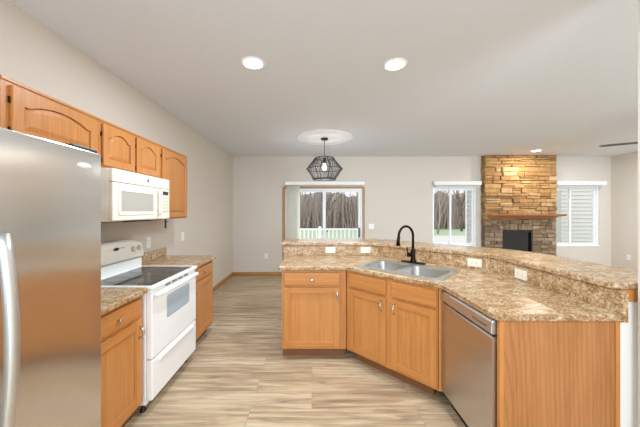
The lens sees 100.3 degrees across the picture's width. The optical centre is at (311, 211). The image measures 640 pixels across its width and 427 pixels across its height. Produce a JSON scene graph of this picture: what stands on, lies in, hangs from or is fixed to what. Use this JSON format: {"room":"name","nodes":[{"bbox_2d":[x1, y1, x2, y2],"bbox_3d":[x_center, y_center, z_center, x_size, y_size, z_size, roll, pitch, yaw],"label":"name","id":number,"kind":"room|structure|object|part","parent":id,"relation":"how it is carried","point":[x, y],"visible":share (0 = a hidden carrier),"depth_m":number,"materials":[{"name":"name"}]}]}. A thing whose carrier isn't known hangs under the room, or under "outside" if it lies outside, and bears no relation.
{"room":"kitchen","nodes":[
{"label":"kitchen","id":0,"kind":"room"},
{"bbox_2d":[0,0,232,286],"bbox_3d":[-1.850,0.100,1.730,0.100,2.700,8.660,0,0,0],"label":"wall","id":1,"kind":"structure","parent":0,"point":[32,55],"depth_m":2.72,"materials":[{"name":"beige paint"}]},
{"bbox_2d":[0,75,98,153],"bbox_3d":[-1.643,-0.506,1.586,0.309,0.312,0.592,0,0,0],"label":"upper cabinet","id":2,"kind":"object","parent":1,"relation":"attached to","point":[24,109],"visible":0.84,"depth_m":1.48,"materials":[{"name":"brown wood"}]},
{"bbox_3d":[-1.518,-0.506,1.586,0.020,0.312,0.592,0,0,0],"label":"frame","id":3,"kind":"part","parent":2,"relation":"part of","materials":[{"name":"brown wood"}]},
{"bbox_3d":[-1.505,-0.654,1.586,0.006,0.016,0.592,0,0,0],"label":"moulding","id":4,"kind":"part","parent":2,"relation":"part of","materials":[{"name":"brown wood"}]},
{"bbox_3d":[-1.498,-0.503,1.593,0.015,0.154,0.410,0,0,0],"label":"panel","id":5,"kind":"part","parent":2,"relation":"part of","materials":[{"name":"brown wood"}]},
{"bbox_2d":[98,118,159,177],"bbox_3d":[-1.643,-0.488,2.261,0.309,0.347,0.754,0,0,0],"label":"upper cabinet","id":6,"kind":"object","parent":1,"relation":"attached to","point":[120,148],"visible":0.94,"depth_m":2.15,"materials":[{"name":"brown wood"}]},
{"bbox_3d":[-1.498,-0.482,2.080,0.018,0.299,0.340,0,0,0],"label":"door","id":7,"kind":"part","parent":6,"relation":"part of","materials":[{"name":"brown wood"}]},
{"bbox_3d":[-1.498,-0.485,2.080,0.015,0.189,0.224,0,0,0],"label":"panel","id":8,"kind":"part","parent":6,"relation":"part of","materials":[{"name":"brown wood"}]},
{"bbox_3d":[-1.505,-0.654,2.261,0.006,0.016,0.754,0,0,0],"label":"moulding","id":9,"kind":"part","parent":6,"relation":"part of","materials":[{"name":"brown wood"}]},
{"bbox_2d":[101,168,168,222],"bbox_3d":[-1.575,-0.113,2.250,0.440,0.390,0.748,0,0,0],"label":"microwave","id":10,"kind":"object","parent":6,"relation":"attached to","point":[126,196],"visible":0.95,"depth_m":2.07,"materials":[{"name":"plastic"}]},
{"bbox_3d":[-1.416,-0.071,2.175,0.032,0.278,0.598,0,0,0],"label":"door","id":11,"kind":"part","parent":10,"relation":"part of","materials":[{"name":"plastic"}]},
{"bbox_3d":[-1.380,-0.080,2.421,0.050,0.232,0.024,0,0,0],"label":"handle","id":12,"kind":"part","parent":10,"relation":"part of","materials":[{"name":"plastic"}]},
{"bbox_3d":[-1.416,-0.071,2.551,0.032,0.278,0.146,0,0,0],"label":"control panel","id":13,"kind":"part","parent":10,"relation":"part of","materials":[{"name":"plastic"}]},
{"bbox_3d":[-1.498,-0.482,2.445,0.018,0.299,0.338,0,0,0],"label":"door","id":14,"kind":"part","parent":6,"relation":"part of","materials":[{"name":"brown wood"}]},
{"bbox_3d":[-1.498,-0.485,2.445,0.015,0.189,0.222,0,0,0],"label":"panel","id":15,"kind":"part","parent":6,"relation":"part of","materials":[{"name":"brown wood"}]},
{"bbox_2d":[146,237,150,247],"bbox_3d":[-1.796,0.342,2.935,0.008,0.117,0.072,0,0,0],"label":"wall outlet","id":16,"kind":"object","parent":1,"relation":"attached to","point":[148,239],"visible":1,"depth_m":2.93,"materials":[{"name":"white plastic"}]},
{"bbox_2d":[141,247,166,261],"bbox_3d":[-1.787,0.488,2.952,0.020,0.096,0.632,0,0,0],"label":"backsplash","id":17,"kind":"structure","parent":1,"relation":"attached to","point":[154,254],"depth_m":3.01,"materials":[{"name":"stone"}]},
{"bbox_2d":[159,145,186,218],"bbox_3d":[-1.643,-0.292,2.926,0.309,0.740,0.572,0,0,0],"label":"upper cabinet","id":18,"kind":"object","parent":1,"relation":"attached to","point":[173,164],"visible":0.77,"depth_m":2.92,"materials":[{"name":"brown wood"}]},
{"bbox_3d":[-1.505,-0.654,2.926,0.006,0.016,0.572,0,0,0],"label":"moulding","id":19,"kind":"part","parent":18,"relation":"part of","materials":[{"name":"brown wood"}]},
{"bbox_3d":[-1.498,-0.289,2.928,0.015,0.582,0.404,0,0,0],"label":"panel","id":20,"kind":"part","parent":18,"relation":"part of","materials":[{"name":"brown wood"}]},
{"bbox_2d":[213,272,232,290],"bbox_3d":[-1.793,1.413,4.675,0.014,0.075,2.770,0,0,0],"label":"baseboard","id":21,"kind":"structure","parent":1,"relation":"attached to","point":[215,287],"depth_m":5.33,"materials":[{"name":"brown wood"}]},
{"bbox_2d":[124,275,465,426],"bbox_3d":[2.493,1.510,1.730,8.785,0.120,8.860,0,0,0],"label":"floor","id":22,"kind":"structure","parent":0,"point":[238,373],"depth_m":2.21,"materials":[{"name":"brown wood"}]},
{"bbox_2d":[0,127,100,426],"bbox_3d":[-1.376,0.561,0.890,0.798,1.738,0.920,0,0,0],"label":"refrigerator","id":23,"kind":"object","parent":22,"relation":"on","point":[50,191],"visible":1,"depth_m":1.07,"materials":[{"name":"silver metal"}]},
{"bbox_3d":[-1.024,0.443,0.887,0.093,0.742,0.038,0,0,0],"label":"handle","id":24,"kind":"part","parent":23,"relation":"part of","materials":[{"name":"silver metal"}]},
{"bbox_2d":[101,295,144,426],"bbox_3d":[-1.471,1.012,1.623,0.652,0.874,0.523,0,0,0],"label":"base cabinet","id":25,"kind":"object","parent":22,"relation":"on","point":[122,331],"visible":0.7,"depth_m":1.67,"materials":[{"name":"brown wood"}]},
{"bbox_3d":[-1.192,1.035,1.622,0.005,0.452,0.332,0,0,0],"label":"door","id":26,"kind":"part","parent":25,"relation":"part of","materials":[{"name":"brown wood"}]},
{"bbox_3d":[-1.187,0.772,1.622,0.018,0.055,0.350,0,0,0],"label":"rail","id":27,"kind":"part","parent":25,"relation":"part of","materials":[{"name":"brown wood"}]},
{"bbox_3d":[-1.187,0.661,1.622,0.018,0.122,0.460,0,0,0],"label":"drawer","id":28,"kind":"part","parent":25,"relation":"part of","materials":[{"name":"brown wood"}]},
{"bbox_2d":[101,288,147,314],"bbox_3d":[-1.478,0.507,1.626,0.639,0.134,0.524,0,0,0],"label":"countertop","id":29,"kind":"structure","parent":25,"relation":"on","point":[111,298],"depth_m":1.70,"materials":[{"name":"stone"}]},
{"bbox_3d":[-1.187,1.298,1.622,0.018,0.055,0.350,0,0,0],"label":"rail","id":30,"kind":"part","parent":25,"relation":"part of","materials":[{"name":"brown wood"}]},
{"bbox_3d":[-1.162,0.825,1.824,0.035,0.087,0.014,0,0,0],"label":"handle","id":31,"kind":"part","parent":25,"relation":"part of","materials":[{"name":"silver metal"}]},
{"bbox_2d":[101,240,198,412],"bbox_3d":[-1.429,0.854,2.260,0.689,1.193,0.736,0,0,0],"label":"range","id":32,"kind":"object","parent":22,"relation":"on","point":[169,303],"visible":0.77,"depth_m":2.16,"materials":[{"name":"white metal"}]},
{"bbox_3d":[-1.714,0.346,2.260,0.119,0.179,0.736,0,0,0],"label":"control panel","id":33,"kind":"part","parent":32,"relation":"part of","materials":[{"name":"ceramic"}]},
{"bbox_2d":[101,266,196,289],"bbox_3d":[-1.396,0.544,2.260,0.544,0.024,0.736,0,0,0],"label":"cooktop","id":34,"kind":"object","parent":32,"relation":"in","point":[150,277],"depth_m":2.19,"materials":[{"name":"black glass"}]},
{"bbox_3d":[-1.158,1.208,2.260,0.040,0.284,0.720,0,0,0],"label":"storage drawer","id":35,"kind":"part","parent":32,"relation":"part of","materials":[{"name":"white metal"}]},
{"bbox_3d":[-1.158,0.822,2.260,0.040,0.467,0.720,0,0,0],"label":"oven door","id":36,"kind":"part","parent":32,"relation":"part of","materials":[{"name":"white metal"}]},
{"bbox_3d":[-1.113,0.600,2.260,0.058,0.027,0.700,0,0,0],"label":"handle","id":37,"kind":"part","parent":32,"relation":"part of","materials":[{"name":"white ceramic"}]},
{"bbox_3d":[-1.129,1.091,2.260,0.018,0.035,0.556,0,0,0],"label":"handle","id":38,"kind":"part","parent":32,"relation":"part of","materials":[{"name":"white ceramic"}]},
{"bbox_2d":[195,261,212,341],"bbox_3d":[-1.478,1.012,2.941,0.640,0.874,0.610,0,0,0],"label":"base cabinet","id":39,"kind":"object","parent":22,"relation":"on","point":[204,279],"visible":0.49,"depth_m":2.96,"materials":[{"name":"brown wood"}]},
{"bbox_2d":[141,247,215,266],"bbox_3d":[-1.484,0.507,2.954,0.627,0.134,0.636,0,0,0],"label":"countertop","id":40,"kind":"structure","parent":39,"relation":"on","point":[159,257],"depth_m":2.94,"materials":[{"name":"stone"}]},
{"bbox_3d":[-1.204,1.035,2.938,0.005,0.452,0.417,0,0,0],"label":"door","id":41,"kind":"part","parent":39,"relation":"part of","materials":[{"name":"brown wood"}]},
{"bbox_3d":[-1.200,0.772,2.938,0.018,0.055,0.435,0,0,0],"label":"rail","id":42,"kind":"part","parent":39,"relation":"part of","materials":[{"name":"brown wood"}]},
{"bbox_3d":[-1.200,1.298,2.938,0.018,0.055,0.435,0,0,0],"label":"rail","id":43,"kind":"part","parent":39,"relation":"part of","materials":[{"name":"brown wood"}]},
{"bbox_3d":[-1.200,0.661,2.938,0.018,0.122,0.545,0,0,0],"label":"drawer","id":44,"kind":"part","parent":39,"relation":"part of","materials":[{"name":"brown wood"}]},
{"bbox_2d":[282,270,345,354],"bbox_3d":[0.019,1.012,2.904,0.632,0.874,0.672,0,0,0],"label":"base cabinet","id":45,"kind":"object","parent":22,"relation":"on","point":[313,301],"visible":0.97,"depth_m":2.61,"materials":[{"name":"brown wood"}]},
{"bbox_3d":[-0.001,0.661,2.610,0.544,0.126,0.018,0,0,0],"label":"drawer","id":46,"kind":"part","parent":45,"relation":"part of","materials":[{"name":"brown wood"}]},
{"bbox_3d":[-0.001,1.036,2.615,0.416,0.454,0.005,0,0,0],"label":"door","id":47,"kind":"part","parent":45,"relation":"part of","materials":[{"name":"brown wood"}]},
{"bbox_3d":[-0.001,0.772,2.610,0.434,0.055,0.018,0,0,0],"label":"rail","id":48,"kind":"part","parent":45,"relation":"part of","materials":[{"name":"brown wood"}]},
{"bbox_3d":[-0.001,1.300,2.610,0.434,0.055,0.018,0,0,0],"label":"rail","id":49,"kind":"part","parent":45,"relation":"part of","materials":[{"name":"brown wood"}]},
{"bbox_2d":[279,246,627,322],"bbox_3d":[0.748,0.498,2.447,2.755,0.159,1.235,0,0,43],"label":"countertop","id":50,"kind":"structure","parent":45,"relation":"on","point":[493,289],"depth_m":1.86,"materials":[{"name":"stone"}]},
{"bbox_2d":[326,247,334,252],"bbox_3d":[0.225,0.470,3.268,0.117,0.072,0.008,0,0,0],"label":"wall outlet","id":51,"kind":"object","parent":50,"relation":"attached to","point":[328,249],"visible":1,"depth_m":3.27,"materials":[{"name":"white plastic"}]},
{"bbox_2d":[361,247,369,252],"bbox_3d":[0.655,0.472,3.266,0.117,0.072,0.008,0,0,4],"label":"wall outlet","id":52,"kind":"object","parent":50,"relation":"attached to","point":[363,249],"visible":1,"depth_m":3.26,"materials":[{"name":"white plastic"}]},
{"bbox_2d":[356,259,460,280],"bbox_3d":[0.885,0.620,2.505,0.796,0.182,0.524,0,0,45],"label":"sink","id":53,"kind":"object","parent":50,"relation":"in","point":[434,273],"visible":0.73,"depth_m":2.52,"materials":[{"name":"silver metal"}]},
{"bbox_3d":[0.734,0.621,2.610,0.333,0.181,0.365,0,0,45],"label":"bowl","id":54,"kind":"part","parent":53,"relation":"part of","materials":[{"name":"metal"}]},
{"bbox_3d":[0.990,0.621,2.354,0.333,0.181,0.365,0,0,45],"label":"bowl","id":55,"kind":"part","parent":53,"relation":"part of","materials":[{"name":"metal"}]},
{"bbox_2d":[396,225,425,264],"bbox_3d":[1.002,0.334,2.699,0.248,0.389,0.203,0,0,38],"label":"faucet","id":56,"kind":"object","parent":50,"relation":"on","point":[412,254],"visible":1,"depth_m":2.73,"materials":[{"name":"black metal"}]},
{"bbox_3d":[0.958,0.264,2.724,0.194,0.249,0.025,0,0,-16],"label":"spout","id":57,"kind":"part","parent":56,"relation":"part of","materials":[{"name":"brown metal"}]},
{"bbox_3d":[1.040,0.522,2.748,0.056,0.012,0.250,0,0,-45],"label":"deck plate","id":58,"kind":"part","parent":56,"relation":"part of","materials":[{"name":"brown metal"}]},
{"bbox_2d":[467,258,481,266],"bbox_3d":[1.518,0.478,2.494,0.117,0.072,0.008,0,0,45],"label":"wall outlet","id":59,"kind":"object","parent":50,"relation":"attached to","point":[470,262],"visible":1,"depth_m":2.49,"materials":[{"name":"white plastic"}]},
{"bbox_2d":[515,268,526,280],"bbox_3d":[1.618,0.488,2.072,0.008,0.072,0.117,0,0,0],"label":"wall outlet","id":60,"kind":"object","parent":50,"relation":"attached to","point":[521,274],"visible":1,"depth_m":2.06,"materials":[{"name":"white plastic"}]},
{"bbox_2d":[347,271,443,394],"bbox_3d":[0.748,1.012,2.385,0.905,0.874,0.352,0,0,45],"label":"base cabinet","id":61,"kind":"object","parent":22,"relation":"on","point":[393,325],"depth_m":2.23,"materials":[{"name":"brown wood"}]},
{"bbox_3d":[0.498,0.772,2.446,0.283,0.055,0.018,0,0,45],"label":"rail","id":62,"kind":"part","parent":61,"relation":"part of","materials":[{"name":"brown wood"}]},
{"bbox_3d":[0.498,1.300,2.446,0.283,0.055,0.018,0,0,45],"label":"rail","id":63,"kind":"part","parent":61,"relation":"part of","materials":[{"name":"brown wood"}]},
{"bbox_3d":[0.501,1.036,2.449,0.005,0.454,0.265,0,0,-45],"label":"door","id":64,"kind":"part","parent":61,"relation":"part of","materials":[{"name":"brown wood"}]},
{"bbox_3d":[0.498,0.661,2.446,0.393,0.126,0.018,0,0,45],"label":"drawer","id":65,"kind":"part","parent":61,"relation":"part of","materials":[{"name":"brown wood"}]},
{"bbox_3d":[0.808,1.036,2.142,0.005,0.454,0.248,0,0,-45],"label":"door","id":66,"kind":"part","parent":61,"relation":"part of","materials":[{"name":"brown wood"}]},
{"bbox_3d":[0.805,0.772,2.139,0.266,0.055,0.018,0,0,45],"label":"rail","id":67,"kind":"part","parent":61,"relation":"part of","materials":[{"name":"brown wood"}]},
{"bbox_3d":[0.805,1.300,2.139,0.266,0.055,0.018,0,0,45],"label":"rail","id":68,"kind":"part","parent":61,"relation":"part of","materials":[{"name":"brown wood"}]},
{"bbox_3d":[0.805,0.661,2.139,0.376,0.126,0.018,0,0,45],"label":"drawer","id":69,"kind":"part","parent":61,"relation":"part of","materials":[{"name":"brown wood"}]},
{"bbox_3d":[0.977,0.963,2.014,0.047,0.774,0.032,0,0,0],"label":"filler strip","id":70,"kind":"part","parent":61,"relation":"part of","materials":[{"name":"brown wood"}]},
{"bbox_2d":[441,290,496,426],"bbox_3d":[1.258,1.016,1.711,0.601,0.868,0.560,0,0,0],"label":"dishwasher","id":71,"kind":"object","parent":22,"relation":"on","point":[469,336],"visible":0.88,"depth_m":1.64,"materials":[{"name":"silver metal"}]},
{"bbox_3d":[1.053,1.407,1.711,0.030,0.085,0.560,0,0,0],"label":"toe panel","id":72,"kind":"part","parent":71,"relation":"part of","materials":[{"name":"black plastic"}]},
{"bbox_3d":[0.983,0.622,1.711,0.049,0.076,0.560,0,0,0],"label":"control panel","id":73,"kind":"part","parent":71,"relation":"part of","materials":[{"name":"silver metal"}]},
{"bbox_2d":[481,155,566,255],"bbox_3d":[4.610,0.100,5.869,1.637,2.698,0.378,0,0,0],"label":"fireplace","id":74,"kind":"object","parent":22,"relation":"on","point":[519,194],"visible":0.83,"depth_m":5.91,"materials":[{"name":"stone"}]},
{"bbox_3d":[4.558,0.895,5.973,0.611,0.866,0.006,0,0,0],"label":"fire glass","id":75,"kind":"part","parent":74,"relation":"part of","materials":[{"name":"black glass"}]},
{"bbox_2d":[497,321,619,426],"bbox_3d":[1.302,1.012,1.411,0.634,0.876,0.020,0,0,0],"label":"end panel","id":76,"kind":"object","parent":22,"relation":"on","point":[550,373],"visible":0.96,"depth_m":1.41,"materials":[{"name":"brown wood"}]},
{"bbox_2d":[8,0,637,155],"bbox_3d":[2.493,-1.310,1.730,8.785,0.120,8.860,0,0,0],"label":"ceiling","id":77,"kind":"structure","parent":0,"point":[479,77],"depth_m":2.37,"materials":[{"name":"white paint"}]},
{"bbox_2d":[241,56,264,69],"bbox_3d":[-0.497,-1.245,2.247,0.200,0.008,0.200,0,0,0],"label":"recessed light","id":78,"kind":"object","parent":77,"relation":"in","point":[250,62],"visible":1,"depth_m":2.23,"materials":[{"name":"white plastic"}]},
{"bbox_2d":[296,129,352,144],"bbox_3d":[0.212,-1.246,4.540,0.952,0.008,0.952,0,0,0],"label":"ceiling medallion","id":79,"kind":"object","parent":77,"relation":"attached to","point":[313,137],"visible":1,"depth_m":4.48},
{"bbox_2d":[306,137,342,180],"bbox_3d":[0.212,-0.887,4.540,0.622,0.708,0.622,0,0,0],"label":"pendant light","id":80,"kind":"object","parent":79,"relation":"hanging from","point":[324,139],"visible":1,"depth_m":4.46,"materials":[{"name":"black metal"}]},
{"bbox_3d":[0.212,-0.729,4.540,0.622,0.365,0.622,0,0,0],"label":"shade frame","id":81,"kind":"part","parent":80,"relation":"part of","materials":[{"name":"black metal"}]},
{"bbox_2d":[383,58,406,70],"bbox_3d":[0.706,-1.245,2.270,0.200,0.008,0.200,0,0,0],"label":"recessed light","id":82,"kind":"object","parent":77,"relation":"in","point":[394,64],"visible":1,"depth_m":2.26,"materials":[{"name":"white"}]},
{"bbox_2d":[599,142,637,146],"bbox_3d":[4.556,-1.062,3.153,1.230,0.374,1.085,0,0,0],"label":"ceiling fan","id":83,"kind":"object","parent":77,"relation":"hanging from","point":[628,143],"visible":1,"depth_m":3.56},
{"bbox_2d":[233,156,610,271],"bbox_3d":[2.493,0.100,6.125,8.785,2.700,0.130,0,0,0],"label":"wall","id":84,"kind":"structure","parent":0,"point":[398,189],"depth_m":6.06,"materials":[{"name":"beige paint"}]},
{"bbox_2d":[233,272,281,274],"bbox_3d":[2.493,1.413,6.053,8.557,0.075,0.014,0,0,0],"label":"baseboard","id":85,"kind":"structure","parent":84,"relation":"attached to","point":[234,273],"depth_m":6.04,"materials":[{"name":"brown wood"}]},
{"bbox_2d":[285,189,361,238],"bbox_3d":[0.268,0.465,6.096,1.755,1.970,0.179,0,0,0],"label":"door","id":86,"kind":"structure","parent":84,"relation":"in","point":[324,191],"depth_m":6.09,"materials":[{"name":"white plastic"}]},
{"bbox_3d":[-0.130,0.465,6.154,0.889,1.898,0.038,0,0,0],"label":"sliding panel","id":87,"kind":"part","parent":86,"relation":"part of","materials":[{"name":"clear glass"}]},
{"bbox_3d":[0.677,0.465,6.109,0.864,1.898,0.038,0,0,0],"label":"sliding panel","id":88,"kind":"part","parent":86,"relation":"part of","materials":[{"name":"clear glass"}]},
{"bbox_2d":[282,187,364,260],"bbox_3d":[0.263,0.443,6.051,1.865,2.015,0.017,0,0,0],"label":"trim","id":89,"kind":"structure","parent":84,"relation":"attached to","point":[283,188],"depth_m":6.04,"materials":[{"name":"brown wood"}]},
{"bbox_2d":[285,182,364,238],"bbox_3d":[0.285,0.370,6.002,1.770,2.076,0.114,0,0,0],"label":"window blind","id":90,"kind":"object","parent":84,"relation":"attached to","point":[292,188],"visible":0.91,"depth_m":6.00,"materials":[{"name":"white plastic"}]},
{"bbox_2d":[433,187,475,245],"bbox_3d":[3.235,0.117,6.117,0.990,1.345,0.137,0,0,0],"label":"window","id":91,"kind":"structure","parent":84,"relation":"in","point":[473,189],"depth_m":6.11,"materials":[{"name":"white plastic"}]},
{"bbox_3d":[2.993,0.117,6.160,0.434,1.273,0.030,0,0,0],"label":"sash","id":92,"kind":"part","parent":91,"relation":"part of","materials":[{"name":"white plastic"}]},
{"bbox_3d":[3.422,0.117,6.120,0.544,1.273,0.030,0,0,0],"label":"sash","id":93,"kind":"part","parent":91,"relation":"part of","materials":[{"name":"clear glass"}]},
{"bbox_2d":[432,181,481,186],"bbox_3d":[3.255,-0.611,6.002,1.050,0.128,0.114,0,0,0],"label":"window blind","id":94,"kind":"object","parent":84,"relation":"attached to","point":[435,183],"visible":1,"depth_m":5.94,"materials":[{"name":"white plastic"}]},
{"bbox_2d":[556,187,598,245],"bbox_3d":[5.995,0.117,6.117,1.050,1.345,0.137,0,0,0],"label":"window","id":95,"kind":"structure","parent":84,"relation":"in","point":[594,189],"depth_m":6.11,"materials":[{"name":"white plastic"}]},
{"bbox_3d":[5.728,0.117,6.160,0.444,1.273,0.030,0,0,0],"label":"sash","id":96,"kind":"part","parent":95,"relation":"part of","materials":[{"name":"white plastic"}]},
{"bbox_3d":[5.995,0.781,6.064,1.050,0.018,0.031,0,0,0],"label":"sill","id":97,"kind":"part","parent":95,"relation":"part of","materials":[{"name":"white plastic"}]},
{"bbox_3d":[6.187,0.117,6.120,0.594,1.273,0.030,0,0,0],"label":"sash","id":98,"kind":"part","parent":95,"relation":"part of","materials":[{"name":"white plastic"}]},
{"bbox_2d":[555,181,606,186],"bbox_3d":[6.015,-0.611,6.002,1.110,0.128,0.114,0,0,0],"label":"window blind","id":99,"kind":"object","parent":84,"relation":"attached to","point":[559,183],"visible":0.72,"depth_m":5.94,"materials":[{"name":"white plastic"}]},
{"bbox_2d":[284,255,637,426],"bbox_3d":[0.946,0.935,2.677,2.886,1.030,0.865,0,0,43],"label":"wall","id":100,"kind":"structure","parent":0,"point":[628,331],"depth_m":1.44,"materials":[{"name":"white paint"}]},
{"bbox_2d":[281,239,637,301],"bbox_3d":[1.049,0.431,2.795,3.399,0.102,1.240,0,0,42],"label":"bar","id":101,"kind":"object","parent":100,"relation":"on","point":[623,279],"visible":0.9,"depth_m":2.11,"materials":[{"name":"stone"}]},
{"bbox_2d":[466,190,470,242],"bbox_3d":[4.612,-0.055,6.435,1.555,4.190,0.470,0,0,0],"label":"vertical blinds","id":102,"kind":"object","parent":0,"point":[468,192],"visible":0.12,"depth_m":6.57,"materials":[{"name":"white plastic"}]},
{"bbox_2d":[611,152,637,270],"bbox_3d":[6.835,0.100,1.730,0.100,2.700,8.660,0,0,0],"label":"wall","id":103,"kind":"structure","parent":0,"point":[624,167],"depth_m":5.80,"materials":[{"name":"beige paint"}]},
{"bbox_2d":[638,0,639,426],"bbox_3d":[1.762,0.100,-0.603,0.117,2.700,3.995,0,0,0],"label":"wall","id":104,"kind":"structure","parent":0,"point":[638,0],"depth_m":1.39,"materials":[{"name":"beige paint"}]},
{"label":"outside","id":105,"kind":"structure","parent":0,"visible":0},
{"bbox_3d":[0.100,1.545,7.605,5.200,0.130,2.790,0,0,0],"label":"deck","id":106,"kind":"object","parent":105,"visible":0},
{"bbox_2d":[300,227,357,238],"bbox_3d":[0.100,0.990,8.850,5.100,0.980,0.100,0,0,0],"label":"deck railing","id":107,"kind":"object","parent":106,"relation":"on","point":[319,229],"visible":0.19,"depth_m":8.83,"materials":[{"name":"white wood"}]},
{"bbox_3d":[0.260,0.990,8.850,0.100,0.980,0.100,0,0,0],"label":"post","id":108,"kind":"part","parent":107,"relation":"part of","materials":[{"name":"white wood"}]},
{"bbox_3d":[0.100,0.593,8.850,4.900,0.055,0.070,0,0,0],"label":"rail","id":109,"kind":"part","parent":107,"relation":"part of","materials":[{"name":"white wood"}]},
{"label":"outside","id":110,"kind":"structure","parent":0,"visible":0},
{"bbox_2d":[434,236,465,242],"bbox_3d":[22.000,2.042,18.750,36.000,0.014,7.500,0,0,0],"label":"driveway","id":111,"kind":"structure","parent":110,"point":[437,239],"depth_m":19.41,"materials":[{"name":"white concrete"}]},
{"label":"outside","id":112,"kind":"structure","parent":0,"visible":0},
{"bbox_2d":[301,227,465,238],"bbox_3d":[10.000,2.150,48.100,100.000,0.200,83.800,0,0,0],"label":"lawn","id":113,"kind":"structure","parent":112,"point":[442,232],"depth_m":24.88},
{"bbox_2d":[317,192,342,231],"bbox_3d":[1.486,-0.993,26.614,5.039,6.137,3.219,0,0,3],"label":"bare tree","id":114,"kind":"object","parent":113,"relation":"on","point":[331,195],"visible":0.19,"depth_m":26.96,"materials":[{"name":"brown plant"}]},
{"bbox_2d":[300,191,461,215],"bbox_3d":[8.456,-1.100,38.004,32.303,6.432,2.529,0,0,0],"label":"thicket","id":115,"kind":"object","parent":113,"relation":"on","point":[345,203],"visible":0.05,"depth_m":37.51,"materials":[{"name":"brown plant"}]},
{"bbox_2d":[300,190,465,228],"bbox_3d":[7.683,-1.107,33.260,29.632,6.430,5.976,0,0,0],"label":"brushwood","id":116,"kind":"object","parent":113,"relation":"on","point":[311,218],"visible":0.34,"depth_m":31.36,"materials":[{"name":"plant"}]},
{"bbox_2d":[435,191,459,233],"bbox_3d":[12.161,-0.807,24.250,2.455,5.774,3.470,0,0,21],"label":"bare tree","id":117,"kind":"object","parent":113,"relation":"on","point":[438,192],"visible":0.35,"depth_m":24.47,"materials":[{"name":"plant"}]},
{"bbox_2d":[446,190,465,230],"bbox_3d":[15.281,-0.993,27.116,5.039,6.137,3.219,0,0,4],"label":"bare tree","id":118,"kind":"object","parent":113,"relation":"on","point":[457,196],"visible":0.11,"depth_m":27.45,"materials":[{"name":"brown plant"}]},
{"bbox_2d":[555,190,591,242],"bbox_3d":[9.475,0.445,9.484,4.050,3.190,3.032,0,0,0],"label":"house wing","id":119,"kind":"object","parent":113,"relation":"on","point":[581,200],"visible":0.25,"depth_m":7.99},
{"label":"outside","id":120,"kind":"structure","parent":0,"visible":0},
{"bbox_2d":[300,192,465,218],"bbox_3d":[5.000,-0.870,43.744,110.000,5.940,14.472,0,0,0],"label":"wooded hill","id":121,"kind":"structure","parent":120,"point":[315,192],"depth_m":45.72,"materials":[{"name":"plant"}]}
]}

